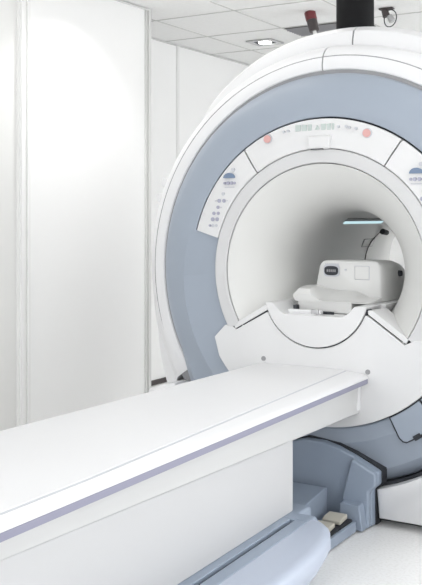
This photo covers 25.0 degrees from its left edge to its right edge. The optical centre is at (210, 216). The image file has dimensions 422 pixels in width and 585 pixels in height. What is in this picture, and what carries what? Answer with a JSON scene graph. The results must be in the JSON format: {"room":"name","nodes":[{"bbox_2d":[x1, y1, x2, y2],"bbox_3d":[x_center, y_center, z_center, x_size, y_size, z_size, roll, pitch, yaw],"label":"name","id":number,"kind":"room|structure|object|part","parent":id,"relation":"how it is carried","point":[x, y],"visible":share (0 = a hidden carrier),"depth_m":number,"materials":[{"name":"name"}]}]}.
{"room":"radiology room","nodes":[
{"label":"radiology room","id":0,"kind":"room"},
{"bbox_2d":[0,0,144,430],"bbox_3d":[-2.349,-0.040,3.324,0.620,2.520,6.520,0,0,31],"label":"wall","id":1,"kind":"structure","parent":0,"point":[88,56],"depth_m":5.35,"materials":[{"name":"paint"}]},
{"bbox_2d":[17,0,30,426],"bbox_3d":[-0.986,-0.040,4.984,0.044,2.520,0.072,0,0,31],"label":"trim","id":2,"kind":"structure","parent":1,"relation":"attached to","point":[23,6],"depth_m":4.96,"materials":[{"name":"white paint"}]},
{"bbox_2d":[145,9,150,392],"bbox_3d":[-0.415,-0.040,5.943,0.064,2.520,0.054,0,0,31],"label":"trim","id":3,"kind":"structure","parent":1,"relation":"attached to","point":[147,13],"depth_m":5.92,"materials":[{"name":"white paint"}]},
{"bbox_2d":[115,0,248,65],"bbox_3d":[-1.422,-1.292,4.738,0.535,0.008,9.900,0,0,31],"label":"trim","id":4,"kind":"structure","parent":1,"relation":"attached to","point":[121,1],"depth_m":7.14,"materials":[{"name":"white metal"}]},
{"bbox_2d":[151,39,247,380],"bbox_3d":[0.001,-0.040,7.689,0.100,2.520,3.380,0,0,31],"label":"wall","id":5,"kind":"structure","parent":0,"point":[203,77],"depth_m":7.08,"materials":[{"name":"paint"}]},
{"bbox_2d":[151,377,166,385],"bbox_3d":[0.053,1.202,7.669,0.020,0.035,3.360,0,0,31],"label":"baseboard","id":6,"kind":"structure","parent":5,"relation":"attached to","point":[161,380],"depth_m":6.93,"materials":[{"name":"grey"}]},
{"bbox_2d":[176,46,179,159],"bbox_3d":[-0.252,-0.040,7.175,0.022,2.520,0.040,0,0,31],"label":"trim","id":7,"kind":"structure","parent":5,"relation":"attached to","point":[177,47],"depth_m":7.16,"materials":[{"name":"white"}]},
{"bbox_2d":[122,0,421,64],"bbox_3d":[0.746,-1.350,3.420,5.810,0.100,10.100,0,0,31],"label":"ceiling","id":8,"kind":"structure","parent":0,"point":[286,15],"depth_m":6.29,"materials":[{"name":"tile"}]},
{"bbox_2d":[246,38,283,46],"bbox_3d":[0.400,-1.292,7.036,0.210,0.011,0.210,0,0,31],"label":"recessed light","id":9,"kind":"object","parent":8,"relation":"in","point":[261,42],"visible":1,"depth_m":7.01,"materials":[{"name":"silver metal"}]},
{"bbox_2d":[151,0,421,54],"bbox_3d":[0.746,-1.299,3.420,5.610,0.006,9.900,0,0,31],"label":"trim","id":10,"kind":"structure","parent":8,"relation":"attached to","point":[308,0],"depth_m":6.35,"materials":[{"name":"grey metal"}]},
{"bbox_2d":[304,10,318,33],"bbox_3d":[0.637,-1.215,5.999,0.099,0.181,0.076,0,0,31],"label":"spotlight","id":11,"kind":"object","parent":8,"relation":"hanging from","point":[310,15],"visible":0.95,"depth_m":5.97,"materials":[{"name":"metal"}]},
{"bbox_2d":[284,23,374,35],"bbox_3d":[0.812,-1.288,6.493,0.570,0.017,0.250,0,0,31],"label":"ceiling vent","id":12,"kind":"object","parent":8,"relation":"in","point":[303,30],"visible":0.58,"depth_m":6.51,"materials":[{"name":"grey metal"}]},
{"bbox_2d":[379,7,396,26],"bbox_3d":[1.101,-1.235,5.896,0.112,0.123,0.048,0,0,31],"label":"security camera","id":13,"kind":"object","parent":8,"relation":"attached to","point":[385,11],"visible":0.99,"depth_m":5.88,"materials":[{"name":"grey"}]},
{"bbox_3d":[1.091,-1.292,5.902,0.090,0.009,0.040,0,0,31],"label":"plate","id":14,"kind":"part","parent":13,"relation":"part of","materials":[{"name":"grey"}]},
{"bbox_3d":[1.116,-1.229,5.887,0.053,0.055,0.043,0,0,31],"label":"clear bulb","id":15,"kind":"part","parent":13,"relation":"part of","materials":[{"name":"silver metal"}]},
{"bbox_2d":[151,382,421,584],"bbox_3d":[0.746,1.270,3.420,5.810,0.100,10.100,0,0,31],"label":"floor","id":16,"kind":"structure","parent":0,"point":[386,552],"depth_m":3.39,"materials":[{"name":"white"}]},
{"bbox_2d":[0,363,367,584],"bbox_3d":[-0.230,0.917,2.683,0.772,0.606,2.726,0,0,31],"label":"table","id":17,"kind":"object","parent":16,"relation":"on","point":[188,483],"visible":1,"depth_m":2.70,"materials":[{"name":"white plastic"}]},
{"bbox_3d":[-0.161,1.067,2.397,0.135,0.105,1.816,0,0,29],"label":"rail","id":18,"kind":"part","parent":17,"relation":"part of","materials":[{"name":"blue plastic"}]},
{"bbox_3d":[0.299,1.067,3.219,0.135,0.106,0.069,0,0,31],"label":"rail","id":19,"kind":"part","parent":17,"relation":"part of","materials":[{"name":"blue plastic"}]},
{"bbox_2d":[321,519,355,549],"bbox_3d":[0.372,1.194,3.507,0.160,0.040,0.461,0,0,31],"label":"tray","id":20,"kind":"object","parent":17,"relation":"on","point":[342,529],"depth_m":3.59,"materials":[{"name":"blue plastic"}]},
{"bbox_2d":[149,26,421,530],"bbox_3d":[0.823,0.195,4.468,2.083,2.051,1.630,0,0,31],"label":"scanner","id":21,"kind":"object","parent":16,"relation":"on","point":[313,150],"depth_m":3.99,"materials":[{"name":"white plastic"}]},
{"bbox_3d":[0.078,-0.097,4.132,0.310,0.375,0.067,0,0,31],"label":"control panel","id":22,"kind":"part","parent":21,"relation":"part of","materials":[{"name":"plastic"}]},
{"bbox_3d":[0.854,0.224,4.544,1.860,1.860,1.408,0,0,31],"label":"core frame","id":23,"kind":"part","parent":21,"relation":"part of","materials":[{"name":"grey plastic"}]},
{"bbox_3d":[0.377,0.402,3.933,0.115,0.004,0.028,0,0,31],"label":"dock plate","id":24,"kind":"part","parent":21,"relation":"part of","materials":[{"name":"white plastic"}]},
{"bbox_3d":[0.474,0.623,3.936,0.986,0.462,0.142,0,0,31],"label":"panel","id":25,"kind":"part","parent":21,"relation":"part of","materials":[{"name":"plastic"}]},
{"bbox_3d":[0.453,-0.296,3.905,0.698,0.213,0.067,0,0,31],"label":"control panel","id":26,"kind":"part","parent":21,"relation":"part of","materials":[{"name":"plastic"}]},
{"bbox_2d":[324,263,339,276],"bbox_3d":[0.520,0.228,4.090,0.073,0.058,0.020,0,0,31],"label":"socket","id":27,"kind":"object","parent":21,"relation":"attached to","point":[330,269],"depth_m":4.08,"materials":[{"name":"grey plastic"}]},
{"bbox_3d":[0.419,1.060,3.872,0.571,0.311,0.043,0,0,31],"label":"docking plate","id":28,"kind":"part","parent":21,"relation":"part of","materials":[{"name":"blue plastic"}]},
{"bbox_3d":[0.617,0.294,4.157,0.391,0.216,0.455,0,0,31],"label":"coil unit","id":29,"kind":"part","parent":21,"relation":"part of","materials":[{"name":"white plastic"}]},
{"bbox_2d":[336,0,373,28],"bbox_3d":[0.684,-1.064,4.511,0.200,0.464,0.200,0,0,31],"label":"duct","id":30,"kind":"object","parent":21,"relation":"on","point":[349,13],"visible":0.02,"depth_m":4.43,"materials":[{"name":"black metal"}]},
{"bbox_3d":[0.639,0.236,4.018,0.064,0.056,0.010,0,0,31],"label":"plate","id":31,"kind":"part","parent":21,"relation":"part of","materials":[{"name":"white plastic"}]},
{"bbox_3d":[0.815,0.132,4.931,0.021,0.038,0.133,0,0,31],"label":"inspection plate","id":32,"kind":"part","parent":21,"relation":"part of","materials":[{"name":"plastic"}]},
{"bbox_2d":[364,229,388,259],"bbox_3d":[0.869,0.176,4.952,0.158,0.232,0.039,0,0,-34],"label":"cable","id":33,"kind":"object","parent":21,"relation":"hanging from","point":[382,231],"visible":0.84,"depth_m":4.96,"materials":[{"name":"grey plastic"}]},
{"bbox_3d":[0.850,0.176,4.954,0.130,0.231,0.017,0,0,-34],"label":"cord","id":34,"kind":"part","parent":33,"relation":"part of","materials":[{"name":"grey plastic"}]},
{"bbox_3d":[0.839,-0.104,3.670,0.326,0.389,0.067,0,0,31],"label":"control panel","id":35,"kind":"part","parent":21,"relation":"part of","materials":[{"name":"plastic"}]},
{"bbox_2d":[390,236,404,269],"bbox_3d":[3.344,-0.040,7.692,5.810,2.520,0.100,0,0,31],"label":"wall","id":36,"kind":"structure","parent":0,"point":[396,255],"depth_m":8.64,"materials":[{"name":"paint"}]}
]}

